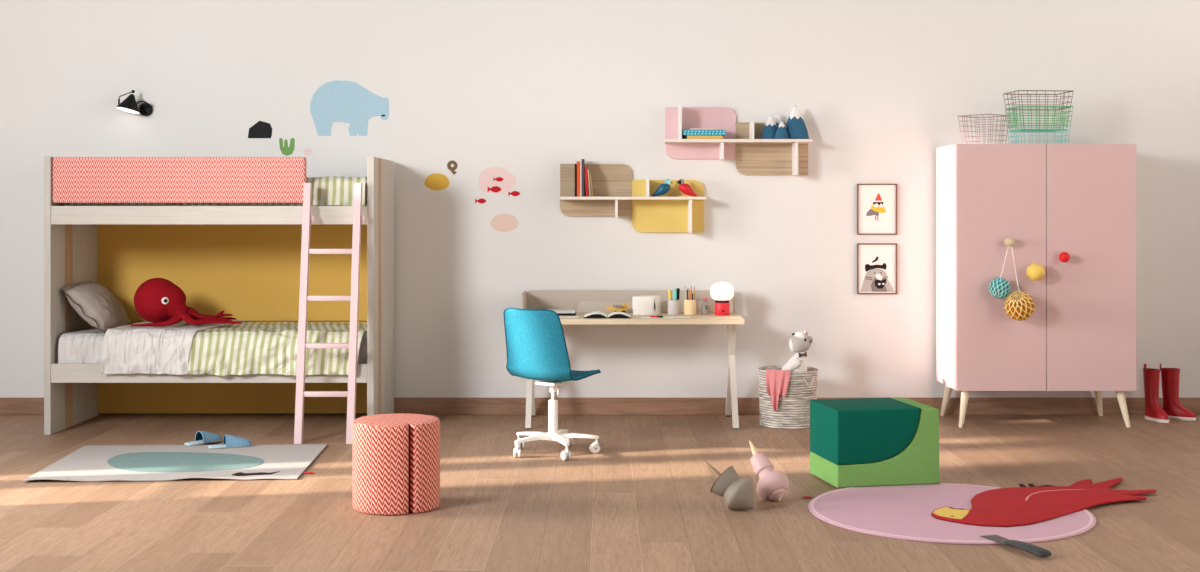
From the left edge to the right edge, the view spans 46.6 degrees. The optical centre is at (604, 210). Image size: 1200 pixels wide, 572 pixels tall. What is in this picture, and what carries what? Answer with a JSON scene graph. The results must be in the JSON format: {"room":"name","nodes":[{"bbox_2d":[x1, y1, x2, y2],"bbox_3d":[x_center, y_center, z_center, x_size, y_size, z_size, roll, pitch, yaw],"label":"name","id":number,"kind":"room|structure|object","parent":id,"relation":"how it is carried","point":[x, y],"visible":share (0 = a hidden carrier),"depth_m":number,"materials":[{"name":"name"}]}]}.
{"room":"bedroom","nodes":[
{"label":"bedroom","id":0,"kind":"room"},
{"bbox_2d":[0,0,1199,397],"bbox_3d":[0.100,-0.640,10.075,11.000,4.200,0.150,0,0,0],"label":"wall","id":1,"kind":"structure","parent":0,"point":[527,89],"depth_m":10.00,"materials":[{"name":"paint"}]},
{"bbox_2d":[116,90,152,115],"bbox_3d":[-3.350,-0.770,9.894,0.216,0.179,0.212,0,0,0],"label":"wall lamp","id":2,"kind":"object","parent":1,"relation":"attached to","point":[129,105],"visible":1,"depth_m":9.88,"materials":[{"name":"black metal"}]},
{"bbox_2d":[248,121,271,137],"bbox_3d":[-2.474,-0.585,9.999,0.175,0.126,0.001,0,0,0],"label":"sticker","id":3,"kind":"object","parent":1,"relation":"attached to","point":[261,129],"visible":1,"depth_m":10.00,"materials":[{"name":"black paper"}]},
{"bbox_2d":[279,138,294,155],"bbox_3d":[-2.282,-0.461,9.999,0.113,0.131,0.001,0,0,0],"label":"sticker","id":4,"kind":"object","parent":1,"relation":"attached to","point":[285,150],"visible":1,"depth_m":10.00,"materials":[{"name":"green paper"}]},
{"bbox_2d":[303,148,312,154],"bbox_3d":[-2.131,-0.424,10.000,0.065,0.052,0.001,0,0,0],"label":"sticker","id":5,"kind":"object","parent":1,"relation":"attached to","point":[307,151],"visible":1,"depth_m":10.00,"materials":[{"name":"pink paper"}]},
{"bbox_2d":[310,80,388,135],"bbox_3d":[-1.832,-0.738,9.999,0.567,0.397,0.002,0,0,0],"label":"sticker","id":6,"kind":"object","parent":1,"relation":"attached to","point":[350,102],"visible":1,"depth_m":10.00,"materials":[{"name":"blue paper"}]},
{"bbox_2d":[425,173,448,189],"bbox_3d":[-1.205,-0.209,10.000,0.178,0.123,0.001,0,0,0],"label":"sticker","id":7,"kind":"object","parent":1,"relation":"attached to","point":[436,181],"visible":1,"depth_m":10.00,"materials":[{"name":"yellow paper"}]},
{"bbox_2d":[447,160,456,174],"bbox_3d":[-1.096,-0.311,9.999,0.075,0.105,0.002,0,0,0],"label":"sticker","id":8,"kind":"object","parent":1,"relation":"attached to","point":[449,167],"visible":1,"depth_m":10.00,"materials":[{"name":"brown paper"}]},
{"bbox_2d":[475,198,485,203],"bbox_3d":[-0.890,-0.072,9.999,0.082,0.045,0.001,0,0,0],"label":"sticker","id":9,"kind":"object","parent":1,"relation":"attached to","point":[482,200],"visible":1,"depth_m":10.00,"materials":[{"name":"red paper"}]},
{"bbox_2d":[488,186,501,192],"bbox_3d":[-0.791,-0.156,9.999,0.102,0.047,0.001,0,0,0],"label":"sticker","id":10,"kind":"object","parent":1,"relation":"attached to","point":[496,189],"visible":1,"depth_m":10.00,"materials":[{"name":"red paper"}]},
{"bbox_2d":[479,167,516,192],"bbox_3d":[-0.769,-0.222,10.000,0.273,0.191,0.001,0,0,0],"label":"sticker","id":11,"kind":"object","parent":1,"relation":"attached to","point":[486,176],"visible":1,"depth_m":10.00,"materials":[{"name":"pink paper"}]},
{"bbox_2d":[493,177,503,181],"bbox_3d":[-0.763,-0.227,9.999,0.075,0.034,0.001,0,0,0],"label":"sticker","id":12,"kind":"object","parent":1,"relation":"attached to","point":[499,179],"visible":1,"depth_m":10.00,"materials":[{"name":"red paper"}]},
{"bbox_2d":[490,214,517,231],"bbox_3d":[-0.721,0.086,10.000,0.201,0.131,0.001,0,0,0],"label":"sticker","id":13,"kind":"object","parent":1,"relation":"attached to","point":[501,222],"visible":1,"depth_m":10.00,"materials":[{"name":"pink paper"}]},
{"bbox_2d":[508,191,519,195],"bbox_3d":[-0.650,-0.125,9.999,0.086,0.040,0.001,0,0,0],"label":"sticker","id":14,"kind":"object","parent":1,"relation":"attached to","point":[514,193],"visible":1,"depth_m":10.00,"materials":[{"name":"red paper"}]},
{"bbox_2d":[0,398,1199,414],"bbox_3d":[0.100,1.399,9.992,10.600,0.122,0.016,0,0,0],"label":"baseboard","id":15,"kind":"structure","parent":1,"relation":"attached to","point":[8,406],"depth_m":9.98,"materials":[{"name":"brown wood"}]},
{"bbox_2d":[560,164,705,232],"bbox_3d":[0.195,-0.091,9.892,1.035,0.491,0.214,0,0,0],"label":"wall shelf","id":16,"kind":"object","parent":1,"relation":"attached to","point":[615,193],"visible":1,"depth_m":9.97,"materials":[{"name":"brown wood"}]},
{"bbox_2d":[575,164,576,196],"bbox_3d":[-0.207,-0.217,9.885,0.012,0.231,0.140,0,0,0],"label":"book","id":17,"kind":"object","parent":16,"relation":"on","point":[575,164],"visible":1,"depth_m":9.83,"materials":[{"name":"black paper"}]},
{"bbox_2d":[577,161,579,196],"bbox_3d":[-0.188,-0.225,9.885,0.021,0.247,0.140,0,0,0],"label":"book","id":18,"kind":"object","parent":16,"relation":"on","point":[578,162],"visible":0.97,"depth_m":9.81,"materials":[{"name":"orange paper"}]},
{"bbox_2d":[580,159,581,196],"bbox_3d":[-0.170,-0.234,9.885,0.013,0.264,0.140,0,0,0],"label":"book","id":19,"kind":"object","parent":16,"relation":"on","point":[580,159],"visible":0.98,"depth_m":9.81,"materials":[{"name":"white paper"}]},
{"bbox_2d":[582,159,584,196],"bbox_3d":[-0.155,-0.234,9.885,0.018,0.265,0.140,0,0,0],"label":"book","id":20,"kind":"object","parent":16,"relation":"on","point":[583,160],"visible":1,"depth_m":9.81,"materials":[{"name":"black paper"}]},
{"bbox_2d":[584,166,588,196],"bbox_3d":[-0.130,-0.208,9.885,0.028,0.212,0.140,0,0,0],"label":"book","id":21,"kind":"object","parent":16,"relation":"on","point":[586,172],"visible":1,"depth_m":9.81,"materials":[{"name":"red paper"}]},
{"bbox_2d":[587,169,590,196],"bbox_3d":[-0.112,-0.197,9.885,0.024,0.191,0.140,0,0,0],"label":"book","id":22,"kind":"object","parent":16,"relation":"on","point":[587,169],"visible":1,"depth_m":9.81,"materials":[{"name":"beige paper"}]},
{"bbox_2d":[589,173,592,196],"bbox_3d":[-0.096,-0.183,9.885,0.027,0.163,0.140,0,0,0],"label":"book","id":23,"kind":"object","parent":16,"relation":"on","point":[589,173],"visible":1,"depth_m":9.81,"materials":[{"name":"white paper"}]},
{"bbox_2d":[652,179,671,196],"bbox_3d":[0.404,-0.165,9.865,0.148,0.126,0.079,0,0,0],"label":"bird","id":24,"kind":"object","parent":16,"relation":"on","point":[662,189],"visible":1,"depth_m":9.84},
{"bbox_2d":[677,179,697,196],"bbox_3d":[0.580,-0.165,9.860,0.133,0.126,0.083,0,0,25],"label":"bird","id":25,"kind":"object","parent":16,"relation":"on","point":[684,188],"visible":1,"depth_m":9.84},
{"bbox_2d":[664,105,811,175],"bbox_3d":[0.939,-0.499,9.892,1.035,0.491,0.214,0,0,0],"label":"wall shelf","id":26,"kind":"object","parent":1,"relation":"attached to","point":[742,142],"visible":0.92,"depth_m":9.97,"materials":[{"name":"pink paint"}]},
{"bbox_2d":[686,135,722,138],"bbox_3d":[0.703,-0.519,9.890,0.252,0.026,0.150,0,0,0],"label":"book","id":27,"kind":"object","parent":26,"relation":"on","point":[687,136],"visible":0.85,"depth_m":9.81,"materials":[{"name":"yellow paper"}]},
{"bbox_2d":[682,130,724,136],"bbox_3d":[0.699,-0.552,9.891,0.299,0.038,0.161,0,0,0],"label":"book","id":28,"kind":"object","parent":27,"relation":"on","point":[684,132],"visible":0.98,"depth_m":9.81,"materials":[{"name":"teal paper"}]},
{"bbox_2d":[689,128,717,129],"bbox_3d":[0.698,-0.578,9.900,0.197,0.013,0.150,0,0,0],"label":"book","id":29,"kind":"object","parent":28,"relation":"on","point":[689,128],"visible":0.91,"depth_m":9.82,"materials":[{"name":"white paper"}]},
{"bbox_2d":[761,115,777,138],"bbox_3d":[1.175,-0.593,9.886,0.140,0.173,0.087,0,0,0],"label":"mountain","id":30,"kind":"object","parent":26,"relation":"on","point":[770,128],"visible":0.97,"depth_m":9.86,"materials":[{"name":"blue fabric"}]},
{"bbox_2d":[775,113,780,127],"bbox_3d":[1.230,-0.601,9.941,0.092,0.191,0.057,0,0,0],"label":"mountain","id":31,"kind":"object","parent":26,"relation":"on","point":[777,118],"visible":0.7,"depth_m":9.93,"materials":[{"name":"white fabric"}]},
{"bbox_2d":[774,122,788,138],"bbox_3d":[1.245,-0.569,9.828,0.103,0.126,0.064,0,0,0],"label":"mountain","id":32,"kind":"object","parent":26,"relation":"on","point":[781,133],"visible":1,"depth_m":9.81,"materials":[{"name":"blue fabric"}]},
{"bbox_2d":[785,105,808,138],"bbox_3d":[1.354,-0.629,9.889,0.191,0.246,0.119,0,0,0],"label":"mountain","id":33,"kind":"object","parent":26,"relation":"on","point":[795,126],"visible":0.96,"depth_m":9.85,"materials":[{"name":"blue fabric"}]},
{"bbox_2d":[857,184,896,234],"bbox_3d":[1.950,-0.013,9.989,0.285,0.364,0.021,0,0,0],"label":"framed print","id":34,"kind":"object","parent":1,"relation":"attached to","point":[876,203],"visible":1,"depth_m":9.99,"materials":[{"name":"white paper"}]},
{"bbox_2d":[857,243,896,293],"bbox_3d":[1.950,0.413,9.989,0.285,0.362,0.021,0,0,0],"label":"framed print","id":35,"kind":"object","parent":1,"relation":"attached to","point":[876,262],"visible":1,"depth_m":9.99,"materials":[{"name":"white paper"}]},
{"bbox_2d":[0,415,1199,571],"bbox_3d":[0.100,1.520,3.825,11.000,0.120,12.650,0,0,0],"label":"floor","id":36,"kind":"structure","parent":0,"point":[644,502],"depth_m":6.91,"materials":[{"name":"brown wood"}]},
{"bbox_2d":[22,444,326,481],"bbox_3d":[-2.419,1.447,8.071,1.596,0.022,1.178,0,0,0],"label":"rug","id":37,"kind":"object","parent":36,"relation":"on","point":[89,463],"visible":0.99,"depth_m":8.03,"materials":[{"name":"white fabric"}]},
{"bbox_2d":[208,434,252,448],"bbox_3d":[-2.300,1.409,8.568,0.262,0.077,0.101,0,0,-27],"label":"slipper","id":38,"kind":"object","parent":37,"relation":"on","point":[229,441],"visible":1,"depth_m":8.54,"materials":[{"name":"blue fabric"}]},
{"bbox_2d":[184,431,221,445],"bbox_3d":[-2.507,1.409,8.714,0.101,0.077,0.262,0,0,34],"label":"slipper","id":39,"kind":"object","parent":36,"relation":"on","point":[201,437],"visible":1,"depth_m":8.70,"materials":[{"name":"blue fabric"}]},
{"bbox_2d":[44,157,393,434],"bbox_3d":[-2.582,0.552,9.521,2.154,1.815,0.870,0,0,0],"label":"bunk bed","id":40,"kind":"object","parent":36,"relation":"on","point":[244,262],"visible":0.84,"depth_m":9.61,"materials":[{"name":"grey wood"}]},
{"bbox_2d":[58,326,366,362],"bbox_3d":[-2.574,0.935,9.519,2.029,0.249,0.783,0,0,0],"label":"mattress","id":41,"kind":"object","parent":40,"relation":"on","point":[84,345],"visible":0.15,"depth_m":9.15,"materials":[{"name":"white fabric"}]},
{"bbox_2d":[62,281,130,331],"bbox_3d":[-3.459,0.646,9.500,0.313,0.315,0.625,0,0,0],"label":"pillow","id":42,"kind":"object","parent":41,"relation":"on","point":[93,302],"visible":1,"depth_m":9.31,"materials":[{"name":"beige fabric"}]},
{"bbox_2d":[101,320,244,374],"bbox_3d":[-2.911,0.914,9.455,0.709,0.292,0.914,0,0,0],"label":"duvet","id":43,"kind":"object","parent":41,"relation":"on","point":[127,349],"visible":0.85,"depth_m":9.04,"materials":[{"name":"fabric"}]},
{"bbox_2d":[131,278,240,326],"bbox_3d":[-2.842,0.610,9.462,0.705,0.315,0.373,0,0,-18],"label":"octopus","id":44,"kind":"object","parent":43,"relation":"on","point":[158,301],"visible":1,"depth_m":9.34,"materials":[{"name":"red fabric"}]},
{"bbox_2d":[188,322,366,375],"bbox_3d":[-2.139,0.925,9.453,1.129,0.287,0.895,0,0,0],"label":"striped blanket","id":45,"kind":"object","parent":41,"relation":"on","point":[244,348],"visible":0.81,"depth_m":9.05,"materials":[{"name":"green fabric"}]},
{"bbox_2d":[64,182,366,205],"bbox_3d":[-2.585,-0.088,9.540,1.990,0.214,0.680,0,0,0],"label":"mattress","id":46,"kind":"object","parent":40,"relation":"on","point":[366,182],"visible":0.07,"depth_m":9.20,"materials":[{"name":"white fabric"}]},
{"bbox_2d":[64,176,366,205],"bbox_3d":[-2.570,-0.132,9.523,1.982,0.202,0.735,0,0,0],"label":"striped blanket","id":47,"kind":"object","parent":46,"relation":"on","point":[328,190],"visible":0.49,"depth_m":9.18,"materials":[{"name":"green fabric"}]},
{"bbox_2d":[294,183,365,443],"bbox_3d":[-1.751,0.639,8.908,0.400,1.642,0.333,0,0,0],"label":"ladder","id":48,"kind":"object","parent":36,"relation":"on","point":[307,219],"visible":1,"depth_m":8.89,"materials":[{"name":"pink paint"}]},
{"bbox_2d":[352,413,439,514],"bbox_3d":[-1.030,1.243,6.885,0.428,0.432,0.428,0,0,0],"label":"pouf","id":49,"kind":"object","parent":36,"relation":"on","point":[396,457],"visible":1,"depth_m":6.72,"materials":[{"name":"red fabric"}]},
{"bbox_2d":[504,308,600,459],"bbox_3d":[-0.332,1.016,8.412,0.528,0.886,0.551,0,0,33],"label":"desk chair","id":50,"kind":"object","parent":36,"relation":"on","point":[536,348],"visible":1,"depth_m":8.23,"materials":[{"name":"blue plastic"}]},
{"bbox_2d":[521,290,744,428],"bbox_3d":[0.177,1.012,9.626,1.510,0.895,0.651,0,0,0],"label":"desk","id":51,"kind":"object","parent":36,"relation":"on","point":[584,302],"visible":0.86,"depth_m":9.87,"materials":[{"name":"brown wood"}]},
{"bbox_2d":[558,312,575,315],"bbox_3d":[-0.310,0.714,9.705,0.214,0.015,0.170,0,0,0],"label":"notebook","id":52,"kind":"object","parent":51,"relation":"on","point":[559,314],"visible":0.59,"depth_m":9.62,"materials":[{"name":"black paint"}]},
{"bbox_2d":[548,309,575,312],"bbox_3d":[-0.310,0.697,9.695,0.207,0.017,0.170,0,0,0],"label":"magazine","id":53,"kind":"object","parent":52,"relation":"on","point":[555,310],"visible":0.61,"depth_m":9.65,"materials":[{"name":"white paper"}]},
{"bbox_2d":[559,316,578,317],"bbox_3d":[-0.300,0.721,9.480,0.240,0.001,0.100,0,0,0],"label":"paper sheet","id":54,"kind":"object","parent":51,"relation":"on","point":[559,316],"visible":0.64,"depth_m":9.52,"materials":[{"name":"white paper"}]},
{"bbox_2d":[584,311,630,317],"bbox_3d":[0.017,0.705,9.470,0.322,0.032,0.200,0,0,0],"label":"open book","id":55,"kind":"object","parent":51,"relation":"on","point":[596,314],"visible":1,"depth_m":9.41,"materials":[{"name":"white paper"}]},
{"bbox_2d":[605,303,628,312],"bbox_3d":[0.086,0.683,9.760,0.164,0.077,0.120,0,0,0],"label":"airplane","id":56,"kind":"object","parent":51,"relation":"on","point":[624,307],"visible":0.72,"depth_m":9.74,"materials":[{"name":"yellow wood"}]},
{"bbox_2d":[632,295,660,314],"bbox_3d":[0.292,0.657,9.723,0.204,0.128,0.142,0,0,0],"label":"storage box","id":57,"kind":"object","parent":51,"relation":"on","point":[642,304],"visible":1,"depth_m":9.66,"materials":[{"name":"white paper"}]},
{"bbox_2d":[668,299,679,314],"bbox_3d":[0.478,0.670,9.720,0.084,0.102,0.084,0,0,0],"label":"pencil cup","id":58,"kind":"object","parent":51,"relation":"on","point":[673,305],"visible":1,"depth_m":9.69,"materials":[{"name":"grey ceramic"}]},
{"bbox_2d":[668,290,671,299],"bbox_3d":[0.456,0.630,9.726,0.036,0.160,0.026,0,0,0],"label":"marker","id":59,"kind":"object","parent":58,"relation":"in","point":[669,291],"visible":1,"depth_m":9.71,"materials":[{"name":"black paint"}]},
{"bbox_2d":[673,289,676,299],"bbox_3d":[0.486,0.627,9.708,0.027,0.165,0.027,0,0,45],"label":"marker","id":60,"kind":"object","parent":58,"relation":"in","point":[674,290],"visible":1,"depth_m":9.70,"materials":[{"name":"teal plastic"}]},
{"bbox_2d":[677,288,679,299],"bbox_3d":[0.505,0.625,9.730,0.035,0.171,0.025,0,0,0],"label":"marker","id":61,"kind":"object","parent":58,"relation":"in","point":[678,289],"visible":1,"depth_m":9.72,"materials":[{"name":"black paint"}]},
{"bbox_2d":[669,316,689,317],"bbox_3d":[0.507,0.719,9.451,0.145,0.001,0.090,0,0,6],"label":"paper sheet","id":62,"kind":"object","parent":51,"relation":"on","point":[669,316],"visible":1,"depth_m":9.41,"materials":[{"name":"white paper"}]},
{"bbox_2d":[684,299,695,314],"bbox_3d":[0.592,0.669,9.700,0.085,0.105,0.085,0,0,0],"label":"pencil cup","id":63,"kind":"object","parent":51,"relation":"on","point":[689,305],"visible":1,"depth_m":9.66,"materials":[{"name":"brown wood"}]},
{"bbox_2d":[701,298,708,313],"bbox_3d":[0.701,0.665,9.748,0.058,0.112,0.062,0,0,0],"label":"bottle","id":64,"kind":"object","parent":51,"relation":"on","point":[705,305],"visible":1,"depth_m":9.73,"materials":[{"name":"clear glass"}]},
{"bbox_2d":[710,282,733,314],"bbox_3d":[0.814,0.607,9.680,0.166,0.229,0.166,0,0,0],"label":"table lamp","id":65,"kind":"object","parent":51,"relation":"on","point":[721,292],"visible":1,"depth_m":9.63,"materials":[{"name":"red plastic"}]},
{"bbox_2d":[705,461,755,509],"bbox_3d":[0.619,1.345,6.821,0.209,0.226,0.210,0,0,-19],"label":"spinning top","id":66,"kind":"object","parent":36,"relation":"on","point":[738,494],"visible":1,"depth_m":6.76,"materials":[{"name":"grey wood"}]},
{"bbox_2d":[749,440,788,501],"bbox_3d":[0.834,1.321,7.069,0.188,0.276,0.248,0,0,0],"label":"spinning top","id":67,"kind":"object","parent":36,"relation":"on","point":[773,485],"visible":1,"depth_m":6.98,"materials":[{"name":"pink paint"}]},
{"bbox_2d":[758,365,817,428],"bbox_3d":[1.247,1.267,9.505,0.409,0.384,0.409,0,0,2],"label":"laundry basket","id":68,"kind":"object","parent":36,"relation":"on","point":[793,411],"visible":0.81,"depth_m":9.34,"materials":[{"name":"wicker"}]},
{"bbox_2d":[766,369,790,411],"bbox_3d":[1.157,1.204,9.329,0.178,0.281,0.078,0,0,27],"label":"cloth","id":69,"kind":"object","parent":68,"relation":"hanging from","point":[777,381],"visible":1,"depth_m":9.31,"materials":[{"name":"pink fabric"}]},
{"bbox_2d":[782,331,812,371],"bbox_3d":[1.296,1.060,9.491,0.211,0.483,0.189,0,0,-16],"label":"plush toy","id":70,"kind":"object","parent":68,"relation":"in","point":[799,342],"visible":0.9,"depth_m":9.44,"materials":[{"name":"white fabric"}]},
{"bbox_2d":[810,398,939,487],"bbox_3d":[1.454,1.246,7.553,0.572,0.403,0.444,0,0,-11],"label":"foam block","id":71,"kind":"object","parent":36,"relation":"on","point":[917,463],"visible":0.55,"depth_m":7.36,"materials":[{"name":"green fabric"}]},
{"bbox_2d":[810,397,919,464],"bbox_3d":[1.401,1.185,7.541,0.462,0.284,0.447,0,0,-11],"label":"foam block","id":72,"kind":"object","parent":71,"relation":"on","point":[851,430],"visible":1,"depth_m":7.33,"materials":[{"name":"fabric"}]},
{"bbox_2d":[803,483,1095,544],"bbox_3d":[1.668,1.453,6.765,1.350,0.014,1.350,0,0,0],"label":"round rug","id":73,"kind":"object","parent":36,"relation":"on","point":[903,512],"visible":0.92,"depth_m":6.59,"materials":[{"name":"pink fabric"}]},
{"bbox_2d":[981,535,1051,557],"bbox_3d":[1.777,1.437,6.022,0.080,0.033,0.406,0,0,-21],"label":"knife","id":74,"kind":"object","parent":73,"relation":"on","point":[1038,551],"visible":1,"depth_m":5.95,"materials":[{"name":"grey metal"}]},
{"bbox_2d":[931,477,1156,526],"bbox_3d":[2.205,1.440,6.993,1.566,0.014,0.618,0,0,-37],"label":"cushion","id":75,"kind":"object","parent":73,"relation":"on","point":[1023,505],"visible":1,"depth_m":6.85,"materials":[{"name":"red fabric"}]},
{"bbox_2d":[936,144,1135,427],"bbox_3d":[2.970,0.504,9.599,1.207,1.909,0.732,0,0,0],"label":"wardrobe","id":76,"kind":"object","parent":36,"relation":"on","point":[1066,213],"visible":1,"depth_m":9.37,"materials":[{"name":"pink paint"}]},
{"bbox_2d":[958,114,1009,143],"bbox_3d":[2.626,-0.556,9.660,0.257,0.210,0.257,0,0,-41],"label":"wire basket","id":77,"kind":"object","parent":76,"relation":"on","point":[962,116],"visible":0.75,"depth_m":9.63,"materials":[{"name":"metal"}]},
{"bbox_2d":[989,246,1010,298],"bbox_3d":[2.632,0.409,9.292,0.143,0.353,0.144,0,0,0],"label":"paper ball","id":78,"kind":"object","parent":76,"relation":"hanging from","point":[999,288],"visible":1,"depth_m":9.26,"materials":[{"name":"teal paper"}]},
{"bbox_2d":[1004,246,1034,320],"bbox_3d":[2.749,0.481,9.245,0.198,0.494,0.198,0,0,0],"label":"paper ball","id":79,"kind":"object","parent":76,"relation":"hanging from","point":[1018,305],"visible":1,"depth_m":9.19,"materials":[{"name":"paper"}]},
{"bbox_2d":[1005,106,1072,143],"bbox_3d":[3.004,-0.585,9.660,0.382,0.267,0.277,0,0,-4],"label":"wire basket","id":80,"kind":"object","parent":76,"relation":"on","point":[1019,109],"visible":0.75,"depth_m":9.61,"materials":[{"name":"teal metal"}]},
{"bbox_2d":[1003,90,1072,131],"bbox_3d":[3.000,-0.690,9.660,0.392,0.268,0.292,0,0,-4],"label":"wire basket","id":81,"kind":"object","parent":80,"relation":"in","point":[1007,94],"visible":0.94,"depth_m":9.61,"materials":[{"name":"green metal"}]},
{"bbox_2d":[1143,364,1168,422],"bbox_3d":[3.832,1.267,9.691,0.099,0.384,0.245,0,0,-16],"label":"rubber boot","id":82,"kind":"object","parent":36,"relation":"on","point":[1154,412],"visible":1,"depth_m":9.69,"materials":[{"name":"red rubber"}]},
{"bbox_2d":[1160,363,1196,420],"bbox_3d":[4.012,1.267,9.756,0.245,0.384,0.099,0,0,36],"label":"rubber boot","id":83,"kind":"object","parent":36,"relation":"on","point":[1170,377],"visible":0.93,"depth_m":9.74,"materials":[{"name":"red rubber"}]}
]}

